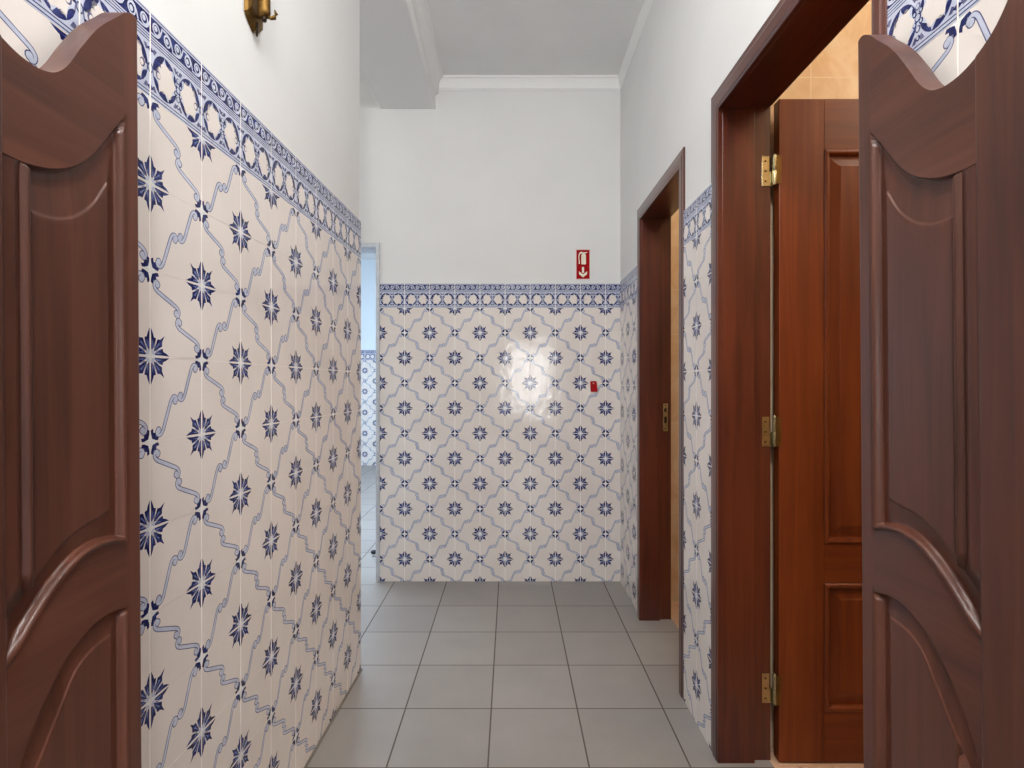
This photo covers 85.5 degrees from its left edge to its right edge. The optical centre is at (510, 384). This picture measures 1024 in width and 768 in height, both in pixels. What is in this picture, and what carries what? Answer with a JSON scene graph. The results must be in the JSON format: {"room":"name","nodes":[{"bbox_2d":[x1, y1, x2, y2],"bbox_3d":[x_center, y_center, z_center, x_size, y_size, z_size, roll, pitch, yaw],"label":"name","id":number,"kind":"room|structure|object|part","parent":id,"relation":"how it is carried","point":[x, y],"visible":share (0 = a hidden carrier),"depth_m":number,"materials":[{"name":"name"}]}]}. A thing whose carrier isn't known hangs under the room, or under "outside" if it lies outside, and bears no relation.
{"room":"corridor","nodes":[
{"label":"corridor","id":0,"kind":"room"},
{"bbox_2d":[0,0,360,767],"bbox_3d":[-0.712,-0.334,1.339,0.175,3.050,1.958,0,0,0],"label":"wall","id":1,"kind":"structure","parent":0,"point":[249,223],"depth_m":1.36,"materials":[{"name":"white tile"}]},
{"bbox_2d":[244,0,277,36],"bbox_3d":[-0.620,-1.020,1.405,0.069,0.271,0.088,0,0,0],"label":"wall sconce","id":2,"kind":"object","parent":1,"relation":"attached to","point":[257,12],"visible":1,"depth_m":1.38,"materials":[{"name":"gold metal"}]},
{"bbox_3d":[-0.618,-0.918,1.389,0.013,0.013,0.013,0,0,0],"label":"knob","id":3,"kind":"part","parent":2,"relation":"part of","materials":[{"name":"metal"}]},
{"bbox_3d":[-0.617,-0.931,1.395,0.062,0.029,0.019,0,0,8],"label":"arm","id":4,"kind":"part","parent":2,"relation":"part of","materials":[{"name":"gold metal"}]},
{"bbox_2d":[304,668,362,767],"bbox_3d":[-0.648,1.188,1.339,0.007,0.005,1.959,0,0,2],"label":"baseboard","id":5,"kind":"structure","parent":1,"relation":"attached to","point":[361,669],"depth_m":1.95,"materials":[{"name":"grey tile"}]},
{"bbox_2d":[361,260,375,464],"bbox_3d":[-1.725,-0.334,5.855,3.850,3.050,4.990,0,0,0],"label":"wall","id":6,"kind":"structure","parent":0,"point":[368,267],"depth_m":8.20,"materials":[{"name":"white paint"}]},
{"bbox_2d":[360,79,619,580],"bbox_3d":[-1.335,-0.334,3.434,4.330,3.050,0.151,0,0,0],"label":"wall","id":7,"kind":"structure","parent":0,"point":[500,458],"depth_m":3.36,"materials":[{"name":"white tile"}]},
{"bbox_2d":[361,242,379,581],"bbox_3d":[-1.297,0.164,3.438,1.006,2.055,0.164,0,0,0],"label":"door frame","id":8,"kind":"structure","parent":7,"relation":"in","point":[366,247],"depth_m":3.36,"materials":[{"name":"grey metal"}]},
{"bbox_2d":[439,75,619,90],"bbox_3d":[0.113,-1.823,3.344,1.106,0.072,0.045,0,0,0],"label":"trim","id":9,"kind":"structure","parent":7,"relation":"attached to","point":[447,82],"depth_m":3.34,"materials":[{"name":"paint"}]},
{"bbox_2d":[576,249,589,279],"bbox_3d":[0.440,-0.732,3.364,0.087,0.184,0.005,0,0,0],"label":"fire extinguisher sign","id":10,"kind":"object","parent":7,"relation":"attached to","point":[582,255],"visible":1,"depth_m":3.36,"materials":[{"name":"red plastic"}]},
{"bbox_2d":[590,381,597,391],"bbox_3d":[0.506,0.009,3.353,0.045,0.066,0.013,0,0,0],"label":"button","id":11,"kind":"object","parent":7,"relation":"attached to","point":[593,384],"visible":1,"depth_m":3.35,"materials":[{"name":"plastic"}]},
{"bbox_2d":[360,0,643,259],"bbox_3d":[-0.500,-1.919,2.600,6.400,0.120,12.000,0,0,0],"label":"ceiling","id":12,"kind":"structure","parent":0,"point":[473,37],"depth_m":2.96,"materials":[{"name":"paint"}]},
{"bbox_2d":[360,0,435,108],"bbox_3d":[-0.620,-1.773,2.832,0.330,0.192,1.068,0,0,0],"label":"beam","id":13,"kind":"structure","parent":12,"relation":"attached to","point":[393,61],"depth_m":2.83,"materials":[{"name":"paint"}]},
{"bbox_2d":[411,0,442,94],"bbox_3d":[-0.430,-1.809,2.829,0.050,0.100,1.062,0,0,0],"label":"crown molding","id":14,"kind":"structure","parent":13,"relation":"attached to","point":[420,7],"depth_m":2.90,"materials":[{"name":"paint"}]},
{"bbox_2d":[307,465,863,767],"bbox_3d":[-0.500,1.251,2.600,6.400,0.120,12.000,0,0,0],"label":"floor","id":15,"kind":"structure","parent":0,"point":[454,674],"depth_m":2.22,"materials":[{"name":"grey tile"}]},
{"bbox_2d":[671,0,870,745],"bbox_3d":[1.707,-0.334,1.780,1.786,3.050,2.840,0,0,0],"label":"wall","id":16,"kind":"structure","parent":0,"point":[833,74],"depth_m":1.83,"materials":[{"name":"beige paint"}]},
{"bbox_2d":[620,0,1007,748],"bbox_3d":[0.733,-0.334,1.863,0.158,3.050,3.006,0,0,0],"label":"wall","id":17,"kind":"structure","parent":0,"point":[686,49],"depth_m":2.01,"materials":[{"name":"white paint"}]},
{"bbox_2d":[618,0,652,89],"bbox_3d":[0.657,-1.823,1.860,0.022,0.072,3.000,0,0,0],"label":"trim","id":18,"kind":"structure","parent":17,"relation":"attached to","point":[646,6],"depth_m":2.93,"materials":[{"name":"paint"}]},
{"bbox_2d":[637,147,684,699],"bbox_3d":[0.734,0.145,2.478,0.165,2.092,0.767,0,0,0],"label":"door frame","id":19,"kind":"structure","parent":17,"relation":"attached to","point":[654,215],"depth_m":2.80,"materials":[{"name":"brown wood"}]},
{"bbox_3d":[0.657,0.145,2.831,0.013,2.092,0.062,0,0,0],"label":"casing","id":20,"kind":"part","parent":19,"relation":"part of","materials":[{"name":"brown wood"}]},
{"bbox_3d":[0.657,-0.870,2.478,0.013,0.062,0.767,0,0,0],"label":"casing","id":21,"kind":"part","parent":19,"relation":"part of","materials":[{"name":"brown wood"}]},
{"bbox_3d":[0.787,0.164,2.815,0.025,0.140,0.003,0,0,0],"label":"strike plate","id":22,"kind":"part","parent":19,"relation":"part of","materials":[{"name":"gold metal"}]},
{"bbox_3d":[0.657,0.145,2.121,0.013,2.092,0.052,0,0,0],"label":"casing","id":23,"kind":"part","parent":19,"relation":"part of","materials":[{"name":"brown wood"}]},
{"bbox_2d":[711,0,886,762],"bbox_3d":[0.739,0.128,1.388,0.175,2.127,0.846,0,0,0],"label":"door frame","id":24,"kind":"structure","parent":17,"relation":"attached to","point":[795,32],"depth_m":1.74,"materials":[{"name":"brown wood"}]},
{"bbox_3d":[0.659,0.128,1.778,0.016,2.127,0.067,0,0,0],"label":"casing","id":25,"kind":"part","parent":24,"relation":"part of","materials":[{"name":"brown wood"}]},
{"bbox_3d":[0.659,-0.902,1.388,0.016,0.067,0.846,0,0,0],"label":"casing","id":26,"kind":"part","parent":24,"relation":"part of","materials":[{"name":"brown wood"}]},
{"bbox_3d":[0.659,0.128,0.984,0.016,2.127,0.038,0,0,0],"label":"casing","id":27,"kind":"part","parent":24,"relation":"part of","materials":[{"name":"brown wood"}]},
{"bbox_2d":[762,99,863,761],"bbox_3d":[1.171,0.143,1.757,0.748,2.087,0.042,0,0,0],"label":"door","id":28,"kind":"structure","parent":17,"relation":"in","point":[816,692],"depth_m":1.74,"materials":[{"name":"brown wood"}]},
{"bbox_3d":[0.827,0.961,1.747,0.048,0.090,0.007,0,0,18],"label":"hinge plate","id":29,"kind":"part","parent":28,"relation":"part of","materials":[{"name":"gold metal"}]},
{"bbox_3d":[0.827,0.148,1.747,0.048,0.090,0.007,0,0,18],"label":"hinge plate","id":30,"kind":"part","parent":28,"relation":"part of","materials":[{"name":"gold metal"}]},
{"bbox_3d":[0.827,-0.678,1.747,0.048,0.090,0.007,0,0,18],"label":"hinge plate","id":31,"kind":"part","parent":28,"relation":"part of","materials":[{"name":"gold metal"}]},
{"bbox_3d":[1.194,-0.820,1.760,0.416,0.160,0.036,0,0,0],"label":"rail","id":32,"kind":"part","parent":28,"relation":"part of","materials":[{"name":"brown wood"}]},
{"bbox_3d":[1.194,-0.121,1.748,0.416,1.238,0.024,0,0,0],"label":"moulding","id":33,"kind":"part","parent":28,"relation":"part of","materials":[{"name":"brown wood"}]},
{"bbox_3d":[1.194,0.561,1.760,0.416,0.126,0.036,0,0,0],"label":"rail","id":34,"kind":"part","parent":28,"relation":"part of","materials":[{"name":"brown wood"}]},
{"bbox_3d":[1.194,0.826,1.748,0.416,0.403,0.024,0,0,0],"label":"moulding","id":35,"kind":"part","parent":28,"relation":"part of","materials":[{"name":"brown wood"}]},
{"bbox_3d":[1.194,1.107,1.760,0.416,0.160,0.036,0,0,0],"label":"rail","id":36,"kind":"part","parent":28,"relation":"part of","materials":[{"name":"brown wood"}]},
{"bbox_3d":[1.194,-0.121,1.752,0.381,1.203,0.017,0,0,0],"label":"panel","id":37,"kind":"part","parent":28,"relation":"part of","materials":[{"name":"brown wood"}]},
{"bbox_3d":[1.194,0.826,1.752,0.381,0.368,0.017,0,0,0],"label":"panel","id":38,"kind":"part","parent":28,"relation":"part of","materials":[{"name":"brown wood"}]},
{"bbox_3d":[0.631,0.041,0.437,0.066,2.300,0.149,0,0,0],"label":"post","id":39,"kind":"object","parent":17,"relation":"attached to","visible":0},
{"bbox_2d":[858,0,1023,767],"bbox_3d":[0.615,0.195,0.739,0.038,1.587,0.461,0,-1,0],"label":"door","id":40,"kind":"structure","parent":39,"relation":"attached to","point":[941,167],"depth_m":0.77,"materials":[{"name":"brown wood"}]},
{"bbox_3d":[0.619,-0.035,0.820,0.031,0.532,0.128,0,-1,0],"label":"panel","id":41,"kind":"part","parent":40,"relation":"part of","materials":[{"name":"brown wood"}]},
{"bbox_3d":[0.617,-0.435,0.820,0.034,0.301,0.207,0,-1,0],"label":"rail","id":42,"kind":"part","parent":40,"relation":"part of","materials":[{"name":"brown wood"}]},
{"bbox_3d":[0.619,0.598,0.812,0.031,0.452,0.128,0,-1,0],"label":"panel","id":43,"kind":"part","parent":40,"relation":"part of","materials":[{"name":"brown wood"}]},
{"bbox_3d":[0.615,-0.043,0.815,0.038,0.756,0.207,0,-1,0],"label":"moulding","id":44,"kind":"part","parent":40,"relation":"part of","materials":[{"name":"brown wood"}]},
{"bbox_3d":[0.615,0.599,0.807,0.038,0.532,0.207,0,-1,0],"label":"moulding","id":45,"kind":"part","parent":40,"relation":"part of","materials":[{"name":"brown wood"}]},
{"bbox_3d":[0.617,0.361,0.810,0.034,0.261,0.207,0,-1,0],"label":"rail","id":46,"kind":"part","parent":40,"relation":"part of","materials":[{"name":"brown wood"}]},
{"bbox_3d":[-0.631,0.041,0.423,0.066,2.300,0.121,0,0,0],"label":"post","id":47,"kind":"object","parent":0,"visible":0},
{"bbox_2d":[0,12,140,767],"bbox_3d":[-0.615,0.203,0.689,0.038,1.589,0.450,0,1,0],"label":"door","id":48,"kind":"structure","parent":47,"relation":"attached to","point":[70,605],"depth_m":0.76,"materials":[{"name":"brown wood"}]},
{"bbox_3d":[-0.617,-0.425,0.757,0.034,0.301,0.207,0,1,0],"label":"rail","id":49,"kind":"part","parent":48,"relation":"part of","materials":[{"name":"brown wood"}]},
{"bbox_3d":[-0.615,-0.034,0.760,0.038,0.756,0.207,0,1,0],"label":"moulding","id":50,"kind":"part","parent":48,"relation":"part of","materials":[{"name":"brown wood"}]},
{"bbox_3d":[-0.617,0.370,0.764,0.034,0.261,0.207,0,1,0],"label":"rail","id":51,"kind":"part","parent":48,"relation":"part of","materials":[{"name":"brown wood"}]},
{"bbox_3d":[-0.619,-0.025,0.766,0.031,0.532,0.128,0,1,0],"label":"panel","id":52,"kind":"part","parent":48,"relation":"part of","materials":[{"name":"brown wood"}]},
{"bbox_3d":[-0.619,0.608,0.772,0.031,0.452,0.128,0,1,0],"label":"panel","id":53,"kind":"part","parent":48,"relation":"part of","materials":[{"name":"brown wood"}]},
{"bbox_3d":[-0.615,0.608,0.766,0.038,0.532,0.207,0,1,0],"label":"moulding","id":54,"kind":"part","parent":48,"relation":"part of","materials":[{"name":"brown wood"}]}
]}

